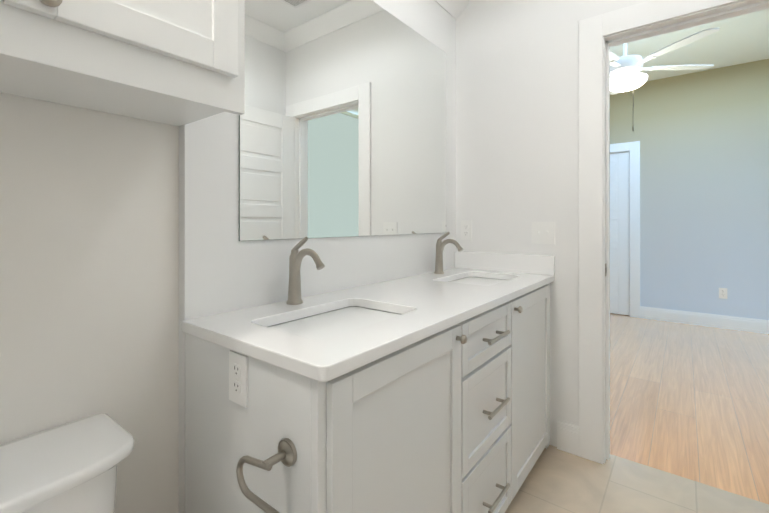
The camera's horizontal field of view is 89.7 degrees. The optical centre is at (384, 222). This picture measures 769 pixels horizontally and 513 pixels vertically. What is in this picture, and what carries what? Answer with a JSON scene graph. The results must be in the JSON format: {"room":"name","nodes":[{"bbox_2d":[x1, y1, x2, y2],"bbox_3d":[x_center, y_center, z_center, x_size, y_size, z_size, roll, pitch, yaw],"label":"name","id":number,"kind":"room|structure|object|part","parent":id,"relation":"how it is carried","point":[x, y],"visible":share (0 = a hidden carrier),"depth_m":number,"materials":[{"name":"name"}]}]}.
{"room":"bathroom","nodes":[
{"label":"bathroom","id":0,"kind":"room"},
{"bbox_2d":[0,0,455,512],"bbox_3d":[-0.424,-0.243,1.353,0.155,2.780,2.590,0,0,38],"label":"wall","id":1,"kind":"structure","parent":0,"point":[89,262],"depth_m":1.00,"materials":[{"name":"white paint"}]},
{"bbox_2d":[0,0,244,126],"bbox_3d":[-0.673,-0.631,0.654,0.375,0.765,0.799,0,0,38],"label":"upper cabinet","id":2,"kind":"object","parent":1,"relation":"attached to","point":[177,63],"visible":1,"depth_m":0.74,"materials":[{"name":"white paint"}]},
{"bbox_3d":[-0.442,-0.653,0.712,0.020,0.661,0.370,0,0,38],"label":"door","id":3,"kind":"part","parent":2,"relation":"part of","materials":[{"name":"white paint"}]},
{"bbox_2d":[239,0,445,240],"bbox_3d":[-0.047,-0.458,1.708,0.006,1.032,1.306,0,0,38],"label":"mirror","id":4,"kind":"object","parent":1,"relation":"attached to","point":[342,125],"visible":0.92,"depth_m":1.53,"materials":[{"name":"clear glass"}]},
{"bbox_2d":[434,0,468,19],"bbox_3d":[-0.025,-1.266,1.672,0.088,0.085,1.600,0,0,38],"label":"trim","id":5,"kind":"structure","parent":1,"relation":"attached to","point":[454,9],"depth_m":2.24,"materials":[{"name":"white paint"}]},
{"bbox_2d":[456,0,648,446],"bbox_3d":[0.427,-0.306,2.408,3.140,2.910,0.120,0,0,38],"label":"wall","id":6,"kind":"structure","parent":0,"point":[517,118],"depth_m":2.07,"materials":[{"name":"white paint"}]},
{"bbox_2d":[461,221,471,239],"bbox_3d":[0.482,0.046,2.283,0.070,0.115,0.009,0,0,38],"label":"outlet","id":7,"kind":"object","parent":6,"relation":"attached to","point":[466,230],"visible":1,"depth_m":2.28,"materials":[{"name":"white plastic"}]},
{"bbox_2d":[455,252,554,275],"bbox_3d":[0.646,0.220,2.147,0.560,0.100,0.020,0,0,38],"label":"backsplash","id":8,"kind":"structure","parent":6,"relation":"attached to","point":[496,262],"depth_m":2.11,"materials":[{"name":"white stone"}]},
{"bbox_2d":[532,222,554,243],"bbox_3d":[0.824,0.054,2.013,0.116,0.115,0.017,0,0,38],"label":"light switch","id":9,"kind":"object","parent":6,"relation":"attached to","point":[543,232],"visible":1,"depth_m":2.01,"materials":[{"name":"white plastic"}]},
{"bbox_2d":[557,420,578,455],"bbox_3d":[0.920,1.079,1.938,0.102,0.140,0.015,0,0,38],"label":"baseboard","id":10,"kind":"structure","parent":6,"relation":"attached to","point":[568,437],"depth_m":1.93,"materials":[{"name":"white paint"}]},
{"bbox_2d":[578,0,768,463],"bbox_3d":[1.366,0.078,1.671,0.934,2.140,0.142,0,0,38],"label":"door frame","id":11,"kind":"structure","parent":6,"relation":"attached to","point":[593,31],"depth_m":1.86,"materials":[{"name":"white paint"}]},
{"bbox_2d":[505,313,768,512],"bbox_3d":[1.339,1.189,2.275,4.740,0.080,6.210,0,0,38],"label":"floor","id":12,"kind":"structure","parent":0,"point":[689,401],"depth_m":2.10,"materials":[{"name":"brown wood"}]},
{"bbox_2d":[0,413,133,512],"bbox_3d":[-0.529,0.801,0.541,0.737,0.689,0.454,0,0,38],"label":"toilet","id":13,"kind":"object","parent":12,"relation":"on","point":[70,467],"visible":1,"depth_m":0.75,"materials":[{"name":"white ceramic"}]},
{"bbox_3d":[-0.733,0.640,0.699,0.217,0.312,0.404,0,0,38],"label":"tank","id":14,"kind":"part","parent":13,"relation":"part of","materials":[{"name":"white ceramic"}]},
{"bbox_2d":[181,280,554,512],"bbox_3d":[0.156,0.723,1.488,0.592,0.848,1.660,0,0,38],"label":"bathroom vanity","id":15,"kind":"object","parent":12,"relation":"on","point":[426,393],"depth_m":0.97,"materials":[{"name":"white paint"}]},
{"bbox_2d":[229,350,247,407],"bbox_3d":[-0.339,0.361,0.895,0.070,0.115,0.009,0,0,38],"label":"outlet","id":16,"kind":"object","parent":15,"relation":"attached to","point":[238,359],"depth_m":0.89,"materials":[{"name":"white plastic"}]},
{"bbox_2d":[181,268,554,375],"bbox_3d":[0.159,0.284,1.519,0.560,0.030,1.609,0,0,38],"label":"countertop","id":17,"kind":"structure","parent":15,"relation":"on","point":[431,300],"depth_m":1.09,"materials":[{"name":"white stone"}]},
{"bbox_2d":[281,237,324,303],"bbox_3d":[-0.255,0.158,1.254,0.164,0.222,0.054,0,0,38],"label":"faucet","id":18,"kind":"object","parent":17,"relation":"on","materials":[{"name":"silver metal"}]},
{"bbox_2d":[265,300,404,339],"bbox_3d":[-0.131,0.366,1.132,0.334,0.159,0.474,0,0,38],"label":"sink","id":19,"kind":"object","parent":17,"relation":"in","point":[342,317],"depth_m":1.19,"materials":[{"name":"white ceramic"}]},
{"bbox_2d":[435,232,464,271],"bbox_3d":[0.333,0.159,2.013,0.164,0.222,0.054,0,0,38],"label":"faucet","id":20,"kind":"object","parent":17,"relation":"on","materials":[{"name":"silver metal"}]},
{"bbox_2d":[453,272,512,283],"bbox_3d":[0.457,0.367,1.890,0.334,0.159,0.474,0,0,38],"label":"sink","id":21,"kind":"object","parent":17,"relation":"in","point":[472,278],"depth_m":2.03,"materials":[{"name":"white ceramic"}]},
{"bbox_3d":[0.060,0.700,0.962,0.018,0.778,0.545,0,0,38],"label":"door","id":22,"kind":"part","parent":15,"relation":"part of","materials":[{"name":"white paint"}]},
{"bbox_3d":[0.359,0.393,1.349,0.018,0.163,0.421,0,0,38],"label":"drawer","id":23,"kind":"part","parent":15,"relation":"part of","materials":[{"name":"white paint"}]},
{"bbox_3d":[0.359,0.634,1.349,0.018,0.296,0.421,0,0,38],"label":"drawer","id":24,"kind":"part","parent":15,"relation":"part of","materials":[{"name":"white paint"}]},
{"bbox_3d":[0.359,0.942,1.348,0.018,0.296,0.421,0,0,38],"label":"drawer","id":25,"kind":"part","parent":15,"relation":"part of","materials":[{"name":"white paint"}]},
{"bbox_3d":[0.660,0.701,1.736,0.018,0.778,0.547,0,0,38],"label":"door","id":26,"kind":"part","parent":15,"relation":"part of","materials":[{"name":"white paint"}]},
{"bbox_2d":[610,8,768,80],"bbox_3d":[2.132,-1.729,3.303,4.740,0.060,3.620,0,0,38],"label":"ceiling","id":27,"kind":"structure","parent":0,"point":[741,39],"depth_m":3.73,"materials":[{"name":"white paint"}]},
{"bbox_2d":[610,28,719,130],"bbox_3d":[1.901,-1.219,3.152,1.220,0.959,1.280,0,0,38],"label":"ceiling fan","id":28,"kind":"object","parent":27,"relation":"hanging from","point":[625,75],"visible":0.69,"depth_m":3.02,"materials":[{"name":"white"}]},
{"bbox_3d":[1.941,-1.429,3.122,0.250,0.539,0.250,0,0,38],"label":"motor","id":29,"kind":"part","parent":28,"relation":"part of","materials":[{"name":"white metal"}]},
{"bbox_3d":[1.967,-0.955,3.108,0.073,0.430,0.101,0,0,38],"label":"chain","id":30,"kind":"part","parent":28,"relation":"part of","materials":[{"name":"silver metal"}]},
{"bbox_3d":[1.941,-1.112,3.121,0.310,0.095,0.310,0,0,38],"label":"lamp shade","id":31,"kind":"part","parent":28,"relation":"part of","materials":[{"name":"white glass"}]},
{"bbox_2d":[610,59,768,319],"bbox_3d":[3.735,-0.302,4.273,3.397,2.910,0.120,0,0,38],"label":"wall","id":32,"kind":"structure","parent":0,"point":[702,137],"depth_m":4.33,"materials":[{"name":"paint"}]},
{"bbox_2d":[610,152,628,314],"bbox_3d":[2.709,0.137,5.028,0.804,2.018,0.167,0,0,38],"label":"closet door","id":33,"kind":"structure","parent":32,"relation":"in","point":[619,233],"depth_m":4.83,"materials":[{"name":"white paint"}]},
{"bbox_2d":[610,141,639,317],"bbox_3d":[2.723,0.084,5.045,1.030,2.140,0.138,0,0,38],"label":"door frame","id":34,"kind":"structure","parent":32,"relation":"attached to","point":[633,148],"depth_m":4.71,"materials":[{"name":"white paint"}]},
{"bbox_2d":[640,306,768,333],"bbox_3d":[4.017,1.082,3.966,2.337,0.140,0.015,0,0,38],"label":"baseboard","id":35,"kind":"structure","parent":32,"relation":"attached to","point":[726,322],"depth_m":4.30,"materials":[{"name":"white paint"}]},
{"bbox_2d":[719,288,726,298],"bbox_3d":[3.694,0.772,4.221,0.070,0.115,0.009,0,0,38],"label":"outlet","id":36,"kind":"object","parent":32,"relation":"attached to","point":[722,293],"visible":1,"depth_m":4.22,"materials":[{"name":"white plastic"}]}
]}

